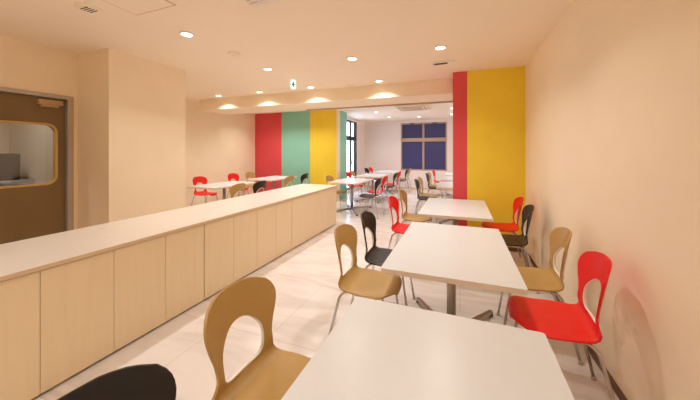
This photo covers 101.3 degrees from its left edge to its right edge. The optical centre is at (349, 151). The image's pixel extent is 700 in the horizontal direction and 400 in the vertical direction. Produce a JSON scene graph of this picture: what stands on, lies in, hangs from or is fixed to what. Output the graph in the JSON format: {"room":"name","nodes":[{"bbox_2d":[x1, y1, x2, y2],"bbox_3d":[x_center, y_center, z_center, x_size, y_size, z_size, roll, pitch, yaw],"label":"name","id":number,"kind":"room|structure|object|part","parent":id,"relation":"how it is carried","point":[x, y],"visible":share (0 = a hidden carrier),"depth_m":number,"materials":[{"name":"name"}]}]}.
{"room":"eatery","nodes":[
{"label":"eatery","id":0,"kind":"room"},
{"bbox_2d":[0,35,76,229],"bbox_3d":[-4.326,0.100,1.176,0.120,2.600,5.100,0,0,21],"label":"wall","id":1,"kind":"structure","parent":0,"point":[24,65],"depth_m":3.24,"materials":[{"name":"beige paint"}]},
{"bbox_2d":[0,86,73,243],"bbox_3d":[-3.594,0.365,3.068,0.172,2.070,0.958,0,0,21],"label":"door","id":2,"kind":"structure","parent":1,"relation":"in","point":[28,211],"depth_m":3.25,"materials":[{"name":"brown wood"}]},
{"bbox_3d":[-3.370,0.365,3.486,0.012,2.070,0.018,0,0,21],"label":"edge trim","id":3,"kind":"part","parent":2,"relation":"part of","materials":[{"name":"beige wood"}]},
{"bbox_2d":[9,48,184,228],"bbox_3d":[-3.665,0.100,4.184,2.260,2.600,0.990,0,0,21],"label":"wall column","id":4,"kind":"structure","parent":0,"point":[131,108],"depth_m":3.59,"materials":[{"name":"beige paint"}]},
{"bbox_2d":[0,101,254,206],"bbox_3d":[-4.932,0.100,4.246,0.150,2.600,10.400,0,0,21],"label":"wall","id":5,"kind":"structure","parent":0,"point":[217,145],"depth_m":7.58,"materials":[{"name":"beige paint"}]},
{"bbox_2d":[0,0,574,122],"bbox_3d":[-1.020,-1.260,4.675,7.350,0.120,14.400,0,0,21],"label":"ceiling","id":6,"kind":"structure","parent":0,"point":[311,42],"depth_m":2.98,"materials":[{"name":"paint"}]},
{"bbox_2d":[75,2,101,13],"bbox_3d":[-2.170,-1.190,2.385,0.170,0.020,0.170,0,0,21],"label":"ceiling vent","id":7,"kind":"object","parent":6,"relation":"attached to","point":[86,7],"visible":1,"depth_m":2.36,"materials":[{"name":"metal"}]},
{"bbox_2d":[102,0,175,14],"bbox_3d":[-1.726,-1.197,2.204,0.480,0.006,0.480,0,0,21],"label":"access panel","id":8,"kind":"object","parent":6,"relation":"attached to","point":[137,7],"visible":1,"depth_m":2.34,"materials":[{"name":"paint"}]},
{"bbox_2d":[179,31,194,37],"bbox_3d":[-1.656,-1.194,2.916,0.144,0.013,0.144,0,0,21],"label":"recessed light","id":9,"kind":"object","parent":6,"relation":"in","point":[183,33],"visible":1,"depth_m":2.90,"materials":[{"name":"white plastic"}]},
{"bbox_2d":[227,51,240,56],"bbox_3d":[-1.412,-1.186,3.497,0.150,0.028,0.150,0,0,21],"label":"smoke detector","id":10,"kind":"object","parent":6,"relation":"attached to","point":[231,53],"visible":1,"depth_m":3.47,"materials":[{"name":"paint"}]},
{"bbox_2d":[241,0,284,7],"bbox_3d":[-0.673,-1.194,2.100,0.440,0.012,0.400,0,0,21],"label":"ceiling vent","id":11,"kind":"object","parent":6,"relation":"in","point":[252,3],"visible":1,"depth_m":2.28,"materials":[{"name":"white plastic"}]},
{"bbox_2d":[262,67,272,70],"bbox_3d":[-1.187,-1.194,4.139,0.144,0.013,0.144,0,0,21],"label":"recessed light","id":12,"kind":"object","parent":6,"relation":"in","point":[264,68],"visible":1,"depth_m":4.13,"materials":[{"name":"white plastic"}]},
{"bbox_2d":[290,77,295,89],"bbox_3d":[-0.918,-1.107,4.646,0.088,0.186,0.060,0,0,-9],"label":"exit sign","id":13,"kind":"object","parent":6,"relation":"hanging from","point":[292,82],"visible":1,"depth_m":4.63,"materials":[{"name":"white plastic"}]},
{"bbox_2d":[200,78,452,114],"bbox_3d":[-0.301,-1.080,5.850,6.450,0.240,0.810,0,0,21],"label":"ceiling beam","id":14,"kind":"structure","parent":6,"relation":"attached to","point":[438,90],"depth_m":5.57,"materials":[{"name":"beige paint"}]},
{"bbox_2d":[306,101,452,110],"bbox_3d":[0.495,-0.947,5.957,3.140,0.023,0.080,0,0,21],"label":"trim","id":15,"kind":"structure","parent":14,"relation":"attached to","point":[441,101],"depth_m":5.89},
{"bbox_2d":[347,56,357,60],"bbox_3d":[0.026,-1.194,3.674,0.144,0.013,0.144,0,0,21],"label":"recessed light","id":16,"kind":"object","parent":6,"relation":"in","point":[351,58],"visible":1,"depth_m":3.67,"materials":[{"name":"white plastic"}]},
{"bbox_2d":[394,104,429,111],"bbox_3d":[1.689,-1.182,7.760,0.840,0.036,0.840,0,0,21],"label":"air conditioner","id":17,"kind":"object","parent":6,"relation":"attached to","point":[424,106],"visible":1,"depth_m":7.55,"materials":[{"name":"white plastic"}]},
{"bbox_2d":[401,107,423,110],"bbox_3d":[1.689,-1.167,7.760,0.540,0.007,0.540,0,0,21],"label":"grille","id":18,"kind":"object","parent":17,"relation":"attached to","point":[405,108],"depth_m":7.68,"materials":[{"name":"white metal"}]},
{"bbox_2d":[434,45,446,49],"bbox_3d":[1.035,-1.194,3.287,0.144,0.013,0.144,0,0,21],"label":"recessed light","id":19,"kind":"object","parent":6,"relation":"in","point":[439,47],"visible":1,"depth_m":3.28,"materials":[{"name":"white plastic"}]},
{"bbox_2d":[431,60,454,65],"bbox_3d":[1.257,-1.195,3.866,0.300,0.010,0.150,0,0,21],"label":"ceiling vent","id":20,"kind":"object","parent":6,"relation":"in","point":[450,62],"visible":1,"depth_m":3.86,"materials":[{"name":"white plastic"}]},
{"bbox_2d":[255,109,339,200],"bbox_3d":[-1.644,0.100,8.689,2.810,2.600,0.250,0,0,21],"label":"wall","id":21,"kind":"structure","parent":0,"point":[299,143],"depth_m":8.52,"materials":[{"name":"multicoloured paint"}]},
{"bbox_2d":[31,186,618,399],"bbox_3d":[-1.020,1.460,4.675,7.350,0.120,14.400,0,0,21],"label":"floor","id":22,"kind":"structure","parent":0,"point":[305,278],"depth_m":2.41,"materials":[{"name":"tile"}]},
{"bbox_2d":[0,179,35,185],"bbox_3d":[-4.679,0.885,3.228,0.450,1.030,1.480,0,0,21],"label":"countertop","id":23,"kind":"structure","parent":22,"relation":"on","point":[20,181],"depth_m":3.72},
{"bbox_2d":[0,153,19,180],"bbox_3d":[-4.642,0.195,3.466,0.250,0.350,0.850,0,0,21],"label":"oven","id":24,"kind":"object","parent":23,"relation":"on","point":[9,162],"visible":1,"depth_m":3.73,"materials":[{"name":"grey metal"}]},
{"bbox_2d":[0,225,203,399],"bbox_3d":[-1.983,1.036,2.120,0.750,0.728,1.496,0,0,21],"label":"base cabinet","id":25,"kind":"object","parent":22,"relation":"on","point":[56,322],"visible":0.7,"depth_m":1.84,"materials":[{"name":"brown wood"}]},
{"bbox_3d":[-1.841,1.030,1.466,0.018,0.704,0.370,0,0,21],"label":"door","id":26,"kind":"part","parent":25,"relation":"part of","materials":[{"name":"brown wood"}]},
{"bbox_3d":[-1.708,1.030,1.814,0.018,0.704,0.371,0,0,21],"label":"door","id":27,"kind":"part","parent":25,"relation":"part of","materials":[{"name":"brown wood"}]},
{"bbox_3d":[-1.574,1.030,2.164,0.018,0.704,0.371,0,0,21],"label":"door","id":28,"kind":"part","parent":25,"relation":"part of","materials":[{"name":"brown wood"}]},
{"bbox_3d":[-1.440,1.030,2.512,0.018,0.704,0.370,0,0,21],"label":"door","id":29,"kind":"part","parent":25,"relation":"part of","materials":[{"name":"brown wood"}]},
{"bbox_2d":[57,363,176,399],"bbox_3d":[-0.459,0.984,0.582,0.491,0.832,0.478,0,0,28],"label":"shell chair","id":30,"kind":"object","parent":22,"relation":"on","point":[141,381],"visible":1,"depth_m":0.77,"materials":[{"name":"black plastic"}]},
{"bbox_2d":[191,176,217,205],"bbox_3d":[-3.332,0.984,6.610,0.491,0.832,0.478,0,0,20],"label":"shell chair","id":31,"kind":"object","parent":22,"relation":"on","point":[199,179],"visible":0.86,"depth_m":6.63,"materials":[{"name":"red plastic"}]},
{"bbox_2d":[186,181,255,199],"bbox_3d":[-2.662,1.040,6.075,0.750,0.720,1.200,0,0,21],"label":"dining table","id":32,"kind":"object","parent":22,"relation":"on","point":[220,185],"visible":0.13,"depth_m":6.01,"materials":[{"name":"laminate"}]},
{"bbox_2d":[229,183,245,197],"bbox_3d":[-2.193,0.984,5.296,0.491,0.832,0.478,0,0,21],"label":"shell chair","id":33,"kind":"object","parent":22,"relation":"on","point":[234,189],"visible":0.33,"depth_m":5.16,"materials":[{"name":"brown wood"}]},
{"bbox_2d":[226,173,248,198],"bbox_3d":[-2.950,0.984,7.578,0.491,0.832,0.478,0,0,21],"label":"shell chair","id":34,"kind":"object","parent":22,"relation":"on","point":[234,176],"visible":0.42,"depth_m":7.66,"materials":[{"name":"red plastic"}]},
{"bbox_2d":[203,200,291,298],"bbox_3d":[-1.446,1.036,3.521,0.750,0.728,1.496,0,0,21],"label":"base cabinet","id":35,"kind":"object","parent":22,"relation":"on","point":[236,246],"visible":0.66,"depth_m":3.17,"materials":[{"name":"brown wood"}]},
{"bbox_3d":[-1.305,1.030,2.866,0.018,0.704,0.370,0,0,21],"label":"door","id":36,"kind":"part","parent":35,"relation":"part of","materials":[{"name":"brown wood"}]},
{"bbox_3d":[-1.171,1.030,3.215,0.018,0.704,0.371,0,0,21],"label":"door","id":37,"kind":"part","parent":35,"relation":"part of","materials":[{"name":"brown wood"}]},
{"bbox_3d":[-1.037,1.030,3.564,0.018,0.704,0.371,0,0,21],"label":"door","id":38,"kind":"part","parent":35,"relation":"part of","materials":[{"name":"brown wood"}]},
{"bbox_3d":[-0.903,1.030,3.913,0.018,0.704,0.370,0,0,21],"label":"door","id":39,"kind":"part","parent":35,"relation":"part of","materials":[{"name":"brown wood"}]},
{"bbox_2d":[244,172,255,194],"bbox_3d":[-2.688,0.984,8.120,0.491,0.832,0.478,0,0,22],"label":"shell chair","id":40,"kind":"object","parent":22,"relation":"on","point":[248,174],"visible":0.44,"depth_m":8.17,"materials":[{"name":"brown wood"}]},
{"bbox_2d":[203,277,310,399],"bbox_3d":[-0.300,0.984,1.150,0.491,0.832,0.478,0,0,23],"label":"shell chair","id":41,"kind":"object","parent":22,"relation":"on","point":[269,374],"visible":0.94,"depth_m":1.21,"materials":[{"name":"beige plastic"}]},
{"bbox_2d":[253,180,265,192],"bbox_3d":[-1.944,0.984,5.778,0.491,0.832,0.478,0,0,21],"label":"shell chair","id":42,"kind":"object","parent":22,"relation":"on","point":[260,184],"visible":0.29,"depth_m":5.63,"materials":[{"name":"black plastic"}]},
{"bbox_2d":[247,176,297,189],"bbox_3d":[-2.019,1.040,7.585,0.750,0.720,1.200,0,0,21],"label":"dining table","id":43,"kind":"object","parent":22,"relation":"on","point":[273,179],"visible":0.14,"depth_m":7.37,"materials":[{"name":"laminate"}]},
{"bbox_2d":[284,176,293,186],"bbox_3d":[-1.608,0.984,6.934,0.491,0.832,0.478,0,0,22],"label":"shell chair","id":44,"kind":"object","parent":22,"relation":"on","point":[288,179],"visible":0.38,"depth_m":6.77,"materials":[{"name":"brown wood"}]},
{"bbox_2d":[300,173,307,183],"bbox_3d":[-1.369,0.984,7.754,0.491,0.832,0.478,0,0,20],"label":"shell chair","id":45,"kind":"object","parent":22,"relation":"on","point":[304,176],"visible":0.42,"depth_m":7.60,"materials":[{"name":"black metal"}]},
{"bbox_2d":[292,187,335,248],"bbox_3d":[-0.895,1.036,4.959,0.750,0.728,1.576,0,0,21],"label":"base cabinet","id":46,"kind":"object","parent":22,"relation":"on","point":[312,214],"visible":0.56,"depth_m":4.66,"materials":[{"name":"brown wood"}]},
{"bbox_3d":[-0.764,1.030,4.277,0.018,0.704,0.390,0,0,21],"label":"door","id":47,"kind":"part","parent":46,"relation":"part of","materials":[{"name":"brown wood"}]},
{"bbox_3d":[-0.623,1.030,4.644,0.018,0.704,0.391,0,0,21],"label":"door","id":48,"kind":"part","parent":46,"relation":"part of","materials":[{"name":"brown wood"}]},
{"bbox_3d":[-0.482,1.030,5.012,0.018,0.704,0.391,0,0,21],"label":"door","id":49,"kind":"part","parent":46,"relation":"part of","materials":[{"name":"brown wood"}]},
{"bbox_3d":[-0.342,1.030,5.379,0.018,0.704,0.390,0,0,21],"label":"door","id":50,"kind":"part","parent":46,"relation":"part of","materials":[{"name":"brown wood"}]},
{"bbox_2d":[326,175,347,212],"bbox_3d":[-0.340,0.984,6.899,0.491,0.832,0.478,0,0,22],"label":"shell chair","id":51,"kind":"object","parent":22,"relation":"on","point":[329,178],"visible":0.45,"depth_m":6.89,"materials":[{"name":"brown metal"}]},
{"bbox_2d":[327,178,373,215],"bbox_3d":[0.049,1.040,6.889,0.750,0.720,1.200,0,0,21],"label":"dining table","id":52,"kind":"object","parent":22,"relation":"on","point":[353,181],"visible":0.82,"depth_m":6.85,"materials":[{"name":"laminate"}]},
{"bbox_3d":[-0.188,1.349,6.707,0.597,0.069,0.048,0,0,-38],"label":"arm","id":53,"kind":"part","parent":52,"relation":"part of","materials":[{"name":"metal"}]},
{"bbox_3d":[0.285,1.349,7.071,0.597,0.069,0.048,0,0,-38],"label":"arm","id":54,"kind":"part","parent":52,"relation":"part of","materials":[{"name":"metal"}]},
{"bbox_2d":[343,172,363,202],"bbox_3d":[0.122,0.984,8.188,0.491,0.832,0.478,0,0,21],"label":"shell chair","id":55,"kind":"object","parent":22,"relation":"on","point":[348,174],"visible":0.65,"depth_m":8.13,"materials":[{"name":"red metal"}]},
{"bbox_2d":[347,170,365,197],"bbox_3d":[0.222,0.984,8.784,0.491,0.832,0.478,0,0,23],"label":"shell chair","id":56,"kind":"object","parent":22,"relation":"on","point":[350,171],"visible":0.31,"depth_m":8.88,"materials":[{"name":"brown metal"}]},
{"bbox_2d":[328,224,401,334],"bbox_3d":[0.125,0.984,2.126,0.491,0.832,0.478,0,0,21],"label":"shell chair","id":57,"kind":"object","parent":22,"relation":"on","point":[358,281],"visible":0.93,"depth_m":2.10,"materials":[{"name":"brown wood"}]},
{"bbox_3d":[-0.035,1.182,2.001,0.293,0.429,0.026,0,0,2],"label":"leg","id":58,"kind":"part","parent":57,"relation":"part of","materials":[{"name":"silver metal"}]},
{"bbox_2d":[363,168,378,189],"bbox_3d":[0.748,0.984,10.156,0.491,0.832,0.478,0,0,23],"label":"shell chair","id":59,"kind":"object","parent":22,"relation":"on","point":[366,169],"visible":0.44,"depth_m":10.24,"materials":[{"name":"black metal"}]},
{"bbox_2d":[358,178,384,218],"bbox_3d":[0.462,0.984,6.301,0.491,0.832,0.478,0,0,23],"label":"shell chair","id":60,"kind":"object","parent":22,"relation":"on","point":[378,182],"visible":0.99,"depth_m":6.20,"materials":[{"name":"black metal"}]},
{"bbox_2d":[354,173,389,202],"bbox_3d":[0.665,1.040,8.441,0.750,0.720,1.200,0,0,21],"label":"dining table","id":61,"kind":"object","parent":22,"relation":"on","point":[367,175],"visible":0.8,"depth_m":8.30,"materials":[{"name":"laminate"}]},
{"bbox_2d":[366,176,389,211],"bbox_3d":[0.685,0.984,6.966,0.491,0.832,0.478,0,0,22],"label":"shell chair","id":62,"kind":"object","parent":22,"relation":"on","point":[384,180],"visible":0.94,"depth_m":6.86,"materials":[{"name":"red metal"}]},
{"bbox_2d":[372,170,399,193],"bbox_3d":[1.303,1.040,10.049,0.750,0.720,1.200,0,0,21],"label":"dining table","id":63,"kind":"object","parent":22,"relation":"on","point":[380,171],"visible":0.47,"depth_m":10.01,"materials":[{"name":"laminate"}]},
{"bbox_2d":[357,211,415,305],"bbox_3d":[0.332,0.984,2.624,0.491,0.832,0.478,0,0,19],"label":"shell chair","id":64,"kind":"object","parent":22,"relation":"on","point":[375,255],"visible":0.71,"depth_m":2.69,"materials":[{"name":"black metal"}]},
{"bbox_3d":[0.409,1.178,2.431,0.211,0.435,0.033,0,0,38],"label":"leg","id":65,"kind":"part","parent":64,"relation":"part of","materials":[{"name":"silver metal"}]},
{"bbox_3d":[0.513,1.178,2.726,0.211,0.435,0.033,0,0,1],"label":"leg","id":66,"kind":"part","parent":64,"relation":"part of","materials":[{"name":"silver metal"}]},
{"bbox_2d":[379,172,398,202],"bbox_3d":[1.104,0.984,8.060,0.491,0.832,0.478,0,0,20],"label":"shell chair","id":67,"kind":"object","parent":22,"relation":"on","point":[395,174],"visible":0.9,"depth_m":7.94,"materials":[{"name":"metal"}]},
{"bbox_2d":[384,171,400,200],"bbox_3d":[1.293,0.984,8.553,0.491,0.832,0.478,0,0,22],"label":"shell chair","id":68,"kind":"object","parent":22,"relation":"on","point":[399,173],"visible":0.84,"depth_m":8.42,"materials":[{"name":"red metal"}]},
{"bbox_2d":[388,196,409,248],"bbox_3d":[0.710,0.984,3.584,0.491,0.832,0.478,0,0,23],"label":"shell chair","id":69,"kind":"object","parent":22,"relation":"on","point":[398,228],"visible":0.59,"depth_m":3.66,"materials":[{"name":"red plastic"}]},
{"bbox_3d":[0.549,1.182,3.459,0.279,0.429,0.112,0,0,23],"label":"leg","id":70,"kind":"part","parent":69,"relation":"part of","materials":[{"name":"silver metal"}]},
{"bbox_2d":[393,169,409,194],"bbox_3d":[1.750,0.984,9.717,0.491,0.832,0.478,0,0,21],"label":"shell chair","id":71,"kind":"object","parent":22,"relation":"on","point":[406,171],"visible":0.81,"depth_m":9.58,"materials":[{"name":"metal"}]},
{"bbox_2d":[397,168,411,190],"bbox_3d":[1.929,0.984,10.185,0.491,0.832,0.478,0,0,20],"label":"shell chair","id":72,"kind":"object","parent":22,"relation":"on","point":[409,170],"visible":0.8,"depth_m":10.07,"materials":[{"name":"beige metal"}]},
{"bbox_2d":[396,190,431,244],"bbox_3d":[0.945,0.984,4.212,0.491,0.832,0.478,0,0,22],"label":"shell chair","id":73,"kind":"object","parent":22,"relation":"on","point":[406,216],"visible":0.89,"depth_m":4.16,"materials":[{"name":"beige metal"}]},
{"bbox_2d":[414,179,436,222],"bbox_3d":[1.569,0.984,5.951,0.491,0.832,0.478,0,0,19],"label":"shell chair","id":74,"kind":"object","parent":22,"relation":"on","point":[421,198],"visible":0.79,"depth_m":5.91,"materials":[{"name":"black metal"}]},
{"bbox_2d":[281,297,574,399],"bbox_3d":[0.162,1.040,0.658,0.750,0.720,1.200,0,0,22],"label":"dining table","id":75,"kind":"object","parent":22,"relation":"on","point":[377,350],"visible":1,"depth_m":0.94,"materials":[{"name":"white laminate"}]},
{"bbox_2d":[416,177,439,213],"bbox_3d":[1.749,0.984,6.421,0.491,0.832,0.478,0,0,23],"label":"shell chair","id":76,"kind":"object","parent":22,"relation":"on","point":[420,180],"visible":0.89,"depth_m":6.40,"materials":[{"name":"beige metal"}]},
{"bbox_2d":[425,173,443,201],"bbox_3d":[2.261,0.984,7.700,0.491,0.832,0.478,0,0,19],"label":"shell chair","id":77,"kind":"object","parent":22,"relation":"on","point":[427,175],"visible":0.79,"depth_m":7.65,"materials":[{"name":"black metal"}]},
{"bbox_2d":[427,172,443,195],"bbox_3d":[2.440,0.984,8.168,0.491,0.832,0.478,0,0,22],"label":"shell chair","id":78,"kind":"object","parent":22,"relation":"on","point":[429,173],"visible":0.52,"depth_m":8.16,"materials":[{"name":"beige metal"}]},
{"bbox_2d":[431,169,447,196],"bbox_3d":[2.889,0.984,9.282,0.491,0.832,0.478,0,0,23],"label":"shell chair","id":79,"kind":"object","parent":22,"relation":"on","point":[433,171],"visible":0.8,"depth_m":9.24,"materials":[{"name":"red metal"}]},
{"bbox_2d":[436,181,452,223],"bbox_3d":[2.220,1.040,5.960,0.750,0.720,1.200,0,0,21],"label":"dining table","id":80,"kind":"object","parent":22,"relation":"on","point":[442,184],"visible":0.24,"depth_m":5.72,"materials":[{"name":"laminate"}]},
{"bbox_2d":[441,176,452,180],"bbox_3d":[2.782,1.040,7.426,0.750,0.720,1.200,0,0,21],"label":"dining table","id":81,"kind":"object","parent":22,"relation":"on","point":[445,178],"visible":0.06,"depth_m":7.37,"materials":[{"name":"laminate"}]},
{"bbox_2d":[444,172,452,198],"bbox_3d":[3.326,1.040,8.846,0.750,0.720,1.200,0,0,21],"label":"dining table","id":82,"kind":"object","parent":22,"relation":"on","point":[446,173],"visible":0.3,"depth_m":8.67,"materials":[{"name":"laminate"}]},
{"bbox_2d":[381,222,527,320],"bbox_3d":[0.744,1.040,2.107,0.750,0.720,1.200,0,0,21],"label":"dining table","id":83,"kind":"object","parent":22,"relation":"on","point":[453,255],"visible":0.66,"depth_m":1.87,"materials":[{"name":"laminate"}]},
{"bbox_3d":[0.691,1.349,2.401,0.048,0.069,0.597,0,0,-10],"label":"arm","id":84,"kind":"part","parent":83,"relation":"part of","materials":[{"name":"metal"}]},
{"bbox_3d":[0.980,1.349,2.290,0.597,0.069,0.048,0,0,-38],"label":"arm","id":85,"kind":"part","parent":83,"relation":"part of","materials":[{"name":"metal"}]},
{"bbox_2d":[418,198,492,225],"bbox_3d":[1.311,1.040,3.588,0.750,0.720,1.200,0,0,21],"label":"dining table","id":86,"kind":"object","parent":22,"relation":"on","point":[454,209],"visible":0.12,"depth_m":3.39,"materials":[{"name":"laminate"}]},
{"bbox_2d":[481,197,526,266],"bbox_3d":[1.960,0.984,3.682,0.491,0.832,0.478,0,0,21],"label":"shell chair","id":87,"kind":"object","parent":22,"relation":"on","point":[513,227],"visible":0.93,"depth_m":3.65,"materials":[{"name":"red plastic"}]},
{"bbox_3d":[1.989,1.182,3.480,0.279,0.429,0.112,0,0,21],"label":"leg","id":88,"kind":"part","parent":87,"relation":"part of","materials":[{"name":"silver metal"}]},
{"bbox_2d":[501,204,539,293],"bbox_3d":[1.743,0.984,3.143,0.491,0.832,0.478,0,0,24],"label":"shell chair","id":89,"kind":"object","parent":22,"relation":"on","point":[520,241],"visible":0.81,"depth_m":3.08,"materials":[{"name":"black plastic"}]},
{"bbox_3d":[1.762,1.182,2.939,0.279,0.429,0.112,0,0,24],"label":"leg","id":90,"kind":"part","parent":89,"relation":"part of","materials":[{"name":"silver metal"}]},
{"bbox_3d":[1.908,1.182,3.260,0.293,0.429,0.026,0,0,5],"label":"leg","id":91,"kind":"part","parent":89,"relation":"part of","materials":[{"name":"silver metal"}]},
{"bbox_2d":[496,227,582,365],"bbox_3d":[1.400,0.984,2.193,0.491,0.832,0.478,0,0,24],"label":"shell chair","id":92,"kind":"object","parent":22,"relation":"on","point":[550,280],"visible":0.81,"depth_m":2.14,"materials":[{"name":"brown wood"}]},
{"bbox_3d":[1.336,1.178,2.391,0.211,0.435,0.033,0,0,42],"label":"leg","id":93,"kind":"part","parent":92,"relation":"part of","materials":[{"name":"silver metal"}]},
{"bbox_3d":[1.212,1.178,2.104,0.211,0.435,0.032,0,0,5],"label":"leg","id":94,"kind":"part","parent":92,"relation":"part of","materials":[{"name":"silver metal"}]},
{"bbox_3d":[1.421,1.182,1.990,0.279,0.429,0.112,0,0,24],"label":"leg","id":95,"kind":"part","parent":92,"relation":"part of","materials":[{"name":"silver metal"}]},
{"bbox_2d":[508,251,614,399],"bbox_3d":[1.196,0.984,1.659,0.491,0.832,0.478,0,0,25],"label":"shell chair","id":96,"kind":"object","parent":22,"relation":"on","point":[561,321],"visible":0.99,"depth_m":1.63,"materials":[{"name":"red plastic"}]},
{"bbox_3d":[1.362,1.182,1.774,0.293,0.429,0.026,0,0,5],"label":"leg","id":97,"kind":"part","parent":96,"relation":"part of","materials":[{"name":"silver metal"}]},
{"bbox_3d":[1.215,1.182,1.458,0.293,0.429,0.026,0,0,45],"label":"leg","id":98,"kind":"part","parent":96,"relation":"part of","materials":[{"name":"silver metal"}]},
{"bbox_3d":[-2.519,1.036,0.719,0.750,0.728,1.496,0,0,21],"label":"base cabinet","id":99,"kind":"object","parent":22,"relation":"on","visible":0},
{"bbox_2d":[0,184,337,281],"bbox_3d":[-1.694,0.658,2.872,0.780,0.025,6.110,0,0,21],"label":"countertop","id":100,"kind":"structure","parent":99,"relation":"on","point":[27,256],"depth_m":2.30,"materials":[{"name":"beige laminate"}]},
{"bbox_2d":[340,111,346,199],"bbox_3d":[-0.415,0.100,8.641,0.480,2.600,0.540,0,0,21],"label":"wall","id":101,"kind":"structure","parent":0,"point":[343,115],"depth_m":8.55,"materials":[{"name":"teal paint"}]},
{"bbox_2d":[347,117,364,192],"bbox_3d":[0.030,0.100,10.264,0.150,2.600,2.810,0,0,21],"label":"wall","id":102,"kind":"structure","parent":0,"point":[360,124],"depth_m":11.03,"materials":[{"name":"paint"}]},
{"bbox_2d":[347,120,356,189],"bbox_3d":[-0.071,0.100,9.901,0.100,2.400,1.640,0,0,21],"label":"window","id":103,"kind":"structure","parent":102,"relation":"in","point":[350,138],"depth_m":10.27,"materials":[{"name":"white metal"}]},
{"bbox_2d":[365,119,452,187],"bbox_3d":[2.624,0.100,10.855,4.570,2.600,0.150,0,0,21],"label":"wall","id":104,"kind":"structure","parent":0,"point":[382,139],"depth_m":11.16,"materials":[{"name":"paint"}]},
{"bbox_2d":[365,185,452,190],"bbox_3d":[2.662,1.373,10.756,4.412,0.055,0.008,0,0,21],"label":"baseboard","id":105,"kind":"structure","parent":104,"relation":"attached to","point":[365,185],"depth_m":10.86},
{"bbox_2d":[401,122,446,170],"bbox_3d":[2.755,-0.200,10.778,1.690,1.800,0.100,0,0,21],"label":"window","id":106,"kind":"structure","parent":104,"relation":"in","point":[423,145],"depth_m":10.76,"materials":[{"name":"blue glass"}]},
{"bbox_3d":[2.373,-0.790,10.941,0.760,0.520,0.010,0,0,21],"label":"pane","id":107,"kind":"part","parent":106,"relation":"part of","materials":[{"name":"blue glass"}]},
{"bbox_3d":[2.373,0.130,10.941,0.760,1.040,0.010,0,0,21],"label":"pane","id":108,"kind":"part","parent":106,"relation":"part of","materials":[{"name":"blue glass"}]},
{"bbox_3d":[3.148,-0.790,10.643,0.760,0.520,0.010,0,0,21],"label":"pane","id":109,"kind":"part","parent":106,"relation":"part of","materials":[{"name":"blue glass"}]},
{"bbox_3d":[3.148,0.130,10.643,0.760,1.040,0.010,0,0,21],"label":"pane","id":110,"kind":"part","parent":106,"relation":"part of","materials":[{"name":"blue glass"}]},
{"bbox_2d":[453,66,524,252],"bbox_3d":[2.099,0.100,4.439,0.958,2.600,0.608,0,0,21],"label":"wall","id":111,"kind":"structure","parent":0,"point":[488,104],"depth_m":4.14,"materials":[{"name":"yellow paint"}]},
{"bbox_2d":[525,0,699,399],"bbox_3d":[2.295,0.100,3.404,0.150,2.600,14.000,0,0,21],"label":"wall","id":112,"kind":"structure","parent":0,"point":[612,92],"depth_m":1.54,"materials":[{"name":"beige paint"}]},
{"bbox_2d":[526,253,627,399],"bbox_3d":[2.221,1.373,3.432,0.008,0.055,14.000,0,0,21],"label":"baseboard","id":113,"kind":"structure","parent":112,"relation":"attached to","point":[615,387],"depth_m":1.76,"materials":[{"name":"brown plastic"}]}
]}

